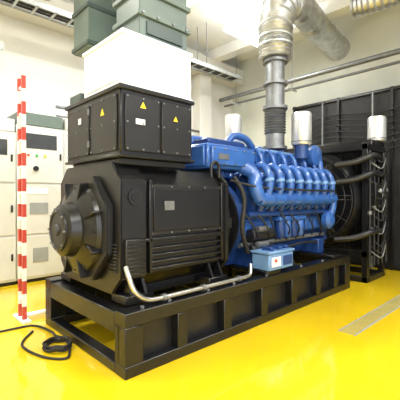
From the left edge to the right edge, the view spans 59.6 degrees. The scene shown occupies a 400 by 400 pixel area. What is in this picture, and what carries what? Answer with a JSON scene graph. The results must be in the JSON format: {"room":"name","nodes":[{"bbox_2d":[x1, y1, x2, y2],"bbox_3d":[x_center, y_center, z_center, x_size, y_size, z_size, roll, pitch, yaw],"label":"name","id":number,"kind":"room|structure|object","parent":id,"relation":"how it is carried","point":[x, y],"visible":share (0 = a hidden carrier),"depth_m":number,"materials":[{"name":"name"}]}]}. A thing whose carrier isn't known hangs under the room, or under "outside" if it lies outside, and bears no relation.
{"room":"mechanical room","nodes":[
{"label":"mechanical room","id":0,"kind":"room"},
{"bbox_2d":[0,0,232,139],"bbox_3d":[-3.156,-1.413,7.257,11.400,5.700,0.150,0,1,-43],"label":"wall","id":1,"kind":"structure","parent":0,"point":[54,75],"depth_m":7.12,"materials":[{"name":"paint"}]},
{"bbox_2d":[0,42,3,49],"bbox_3d":[-4.237,-3.099,3.365,4.100,2.240,0.400,0,1,-43],"label":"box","id":2,"kind":"object","parent":1,"relation":"attached to","point":[1,43],"visible":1,"depth_m":4.62,"materials":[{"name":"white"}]},
{"bbox_2d":[0,0,242,87],"bbox_3d":[-2.950,-3.736,7.019,11.400,0.450,0.450,0,1,-43],"label":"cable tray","id":3,"kind":"structure","parent":1,"relation":"attached to","point":[60,4],"depth_m":7.09,"materials":[{"name":"paint"}]},
{"bbox_2d":[55,105,199,132],"bbox_3d":[-1.555,-0.903,8.407,3.900,2.060,0.384,0,1,-43],"label":"conduit","id":4,"kind":"object","parent":1,"relation":"attached to","point":[56,106],"visible":0.12,"depth_m":7.02,"materials":[{"name":"metal"}]},
{"bbox_2d":[193,73,210,137],"bbox_3d":[0.069,-1.062,10.000,0.450,4.950,0.300,0,1,-43],"label":"column","id":5,"kind":"structure","parent":1,"relation":"attached to","point":[201,82],"depth_m":9.84,"materials":[{"name":"paint"}]},
{"bbox_2d":[187,0,220,18],"bbox_3d":[1.932,-4.095,5.129,0.300,0.300,9.900,0,1,-43],"label":"beam","id":6,"kind":"structure","parent":1,"relation":"attached to","point":[196,6],"depth_m":7.15,"materials":[{"name":"paint"}]},
{"bbox_2d":[203,0,350,61],"bbox_3d":[3.603,-4.109,6.709,0.300,0.300,9.900,0,1,-43],"label":"beam","id":7,"kind":"structure","parent":1,"relation":"attached to","point":[333,9],"depth_m":9.05,"materials":[{"name":"paint"}]},
{"bbox_2d":[0,263,399,399],"bbox_3d":[0.297,1.515,3.632,11.400,0.106,9.900,0,1,-43],"label":"floor","id":8,"kind":"structure","parent":0,"point":[299,354],"depth_m":3.18,"materials":[{"name":"yellow paint"}]},
{"bbox_2d":[0,117,15,286],"bbox_3d":[-3.664,0.038,5.923,0.810,2.820,0.810,0,1,-43],"label":"tall cabinet","id":9,"kind":"object","parent":8,"relation":"on","point":[7,125],"visible":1,"depth_m":5.84,"materials":[{"name":"white metal"}]},
{"bbox_2d":[13,75,45,323],"bbox_3d":[-1.728,-0.016,4.690,1.350,2.950,0.400,0,1,-43],"label":"barrier post","id":10,"kind":"object","parent":8,"relation":"on","point":[22,316],"visible":0.98,"depth_m":4.19,"materials":[{"name":"red paint"}]},
{"bbox_2d":[7,112,63,283],"bbox_3d":[-3.068,-0.042,6.485,0.810,2.970,0.810,0,1,-43],"label":"tall cabinet","id":11,"kind":"object","parent":8,"relation":"on","point":[44,133],"visible":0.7,"depth_m":6.22,"materials":[{"name":"white metal"}]},
{"bbox_2d":[0,324,72,359],"bbox_3d":[-1.794,1.425,3.672,1.373,0.086,0.649,0,1,17],"label":"cable coil","id":12,"kind":"object","parent":8,"relation":"on","point":[56,348],"visible":1,"depth_m":3.43,"materials":[{"name":"black rubber"}]},
{"bbox_2d":[62,118,72,174],"bbox_3d":[-2.472,-0.046,7.049,0.810,2.970,0.810,0,1,-43],"label":"tall cabinet","id":13,"kind":"object","parent":8,"relation":"on","point":[65,121],"visible":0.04,"depth_m":6.53,"materials":[{"name":"white metal"}]},
{"bbox_2d":[45,250,349,380],"bbox_3d":[0.323,1.177,4.947,4.250,0.560,1.780,0,1,-43],"label":"base frame","id":14,"kind":"object","parent":8,"relation":"on","point":[149,336],"visible":0.69,"depth_m":3.66,"materials":[{"name":"black metal"}]},
{"bbox_2d":[48,160,238,305],"bbox_3d":[-0.653,0.236,4.029,2.020,1.378,1.442,0,1,-43],"label":"alternator","id":15,"kind":"object","parent":14,"relation":"on","point":[170,228],"visible":0.96,"depth_m":3.36,"materials":[{"name":"black metal"}]},
{"bbox_2d":[65,82,193,169],"bbox_3d":[-0.794,-0.743,3.808,0.915,0.820,1.196,0,1,-43],"label":"box","id":16,"kind":"object","parent":15,"relation":"on","point":[121,123],"depth_m":3.38,"materials":[{"name":"black metal"}]},
{"bbox_2d":[82,27,192,99],"bbox_3d":[-0.669,-1.304,3.733,0.860,0.517,0.820,0,1,-43],"label":"enclosure","id":17,"kind":"object","parent":16,"relation":"on","point":[129,57],"visible":0.89,"depth_m":3.39,"materials":[{"name":"metal"}]},
{"bbox_2d":[112,0,191,52],"bbox_3d":[-0.517,-2.894,3.770,0.700,2.657,0.525,0,1,-43],"label":"duct","id":18,"kind":"object","parent":17,"relation":"on","point":[165,21],"visible":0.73,"depth_m":3.60,"materials":[{"name":"metal"}]},
{"bbox_2d":[123,264,252,301],"bbox_3d":[-0.007,0.748,3.580,1.704,0.350,0.180,0,1,-43],"label":"pipe","id":19,"kind":"object","parent":14,"relation":"on","point":[163,297],"visible":1,"depth_m":3.29,"materials":[{"name":"metal"}]},
{"bbox_2d":[169,111,340,275],"bbox_3d":[0.821,-0.253,5.413,2.970,2.332,1.730,0,1,-43],"label":"engine","id":20,"kind":"object","parent":14,"relation":"on","point":[279,199],"visible":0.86,"depth_m":4.89,"materials":[{"name":"metal"}]},
{"bbox_2d":[258,0,349,150],"bbox_3d":[2.217,-2.549,7.111,0.645,3.393,3.820,0,1,38],"label":"exhaust pipe","id":21,"kind":"object","parent":20,"relation":"attached to","point":[277,17],"visible":1,"depth_m":5.69,"materials":[{"name":"metal"}]},
{"bbox_2d":[250,244,295,271],"bbox_3d":[1.014,0.748,4.544,0.764,0.315,0.310,0,1,-43],"label":"battery","id":22,"kind":"object","parent":14,"relation":"on","point":[278,256],"visible":1,"depth_m":4.35,"materials":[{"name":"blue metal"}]},
{"bbox_2d":[283,115,388,282],"bbox_3d":[2.431,-0.060,6.834,1.280,3.000,2.160,0,1,-43],"label":"radiator","id":23,"kind":"object","parent":8,"relation":"on","point":[358,169],"visible":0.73,"depth_m":6.25,"materials":[{"name":"black metal"}]},
{"bbox_2d":[293,85,399,270],"bbox_3d":[4.702,-0.435,6.335,0.180,3.760,6.860,0,1,-43],"label":"wall panel","id":24,"kind":"object","parent":8,"relation":"on","point":[343,119],"visible":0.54,"depth_m":7.37,"materials":[{"name":"metal"}]},
{"bbox_2d":[69,0,392,64],"bbox_3d":[0.297,-4.281,3.581,11.400,0.100,9.900,0,1,-43],"label":"ceiling","id":25,"kind":"structure","parent":0,"point":[243,15],"depth_m":8.40,"materials":[{"name":"paint"}]},
{"bbox_2d":[71,0,116,57],"bbox_3d":[-1.260,-3.008,4.322,0.500,2.440,0.440,0,1,-43],"label":"duct","id":26,"kind":"object","parent":25,"relation":"attached to","point":[94,20],"visible":0.59,"depth_m":4.14,"materials":[{"name":"metal"}]},
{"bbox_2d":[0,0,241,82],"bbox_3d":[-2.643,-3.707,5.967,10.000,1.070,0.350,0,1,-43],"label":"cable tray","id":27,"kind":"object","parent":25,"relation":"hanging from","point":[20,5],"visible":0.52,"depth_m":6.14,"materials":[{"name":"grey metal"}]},
{"bbox_2d":[223,13,260,46],"bbox_3d":[1.011,-3.879,7.632,1.300,0.765,0.180,0,1,-43],"label":"ceiling lamp","id":28,"kind":"object","parent":25,"relation":"attached to","point":[229,29],"depth_m":7.46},
{"bbox_2d":[350,0,399,17],"bbox_3d":[4.215,-3.792,5.084,0.482,0.884,3.939,0,1,-43],"label":"duct","id":29,"kind":"object","parent":25,"relation":"attached to","point":[358,8],"visible":1,"depth_m":6.24,"materials":[{"name":"metal"}]},
{"bbox_2d":[219,34,399,106],"bbox_3d":[3.872,-3.460,6.866,0.400,1.580,9.350,0,1,-43],"label":"ceiling pipe","id":30,"kind":"object","parent":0,"point":[396,51],"depth_m":7.89,"materials":[{"name":"grey metal"}]},
{"bbox_2d":[233,4,399,148],"bbox_3d":[4.493,-1.416,7.574,0.150,5.700,9.900,0,1,-43],"label":"wall","id":31,"kind":"structure","parent":0,"point":[378,32],"depth_m":8.80,"materials":[{"name":"beige paint"}]}
]}

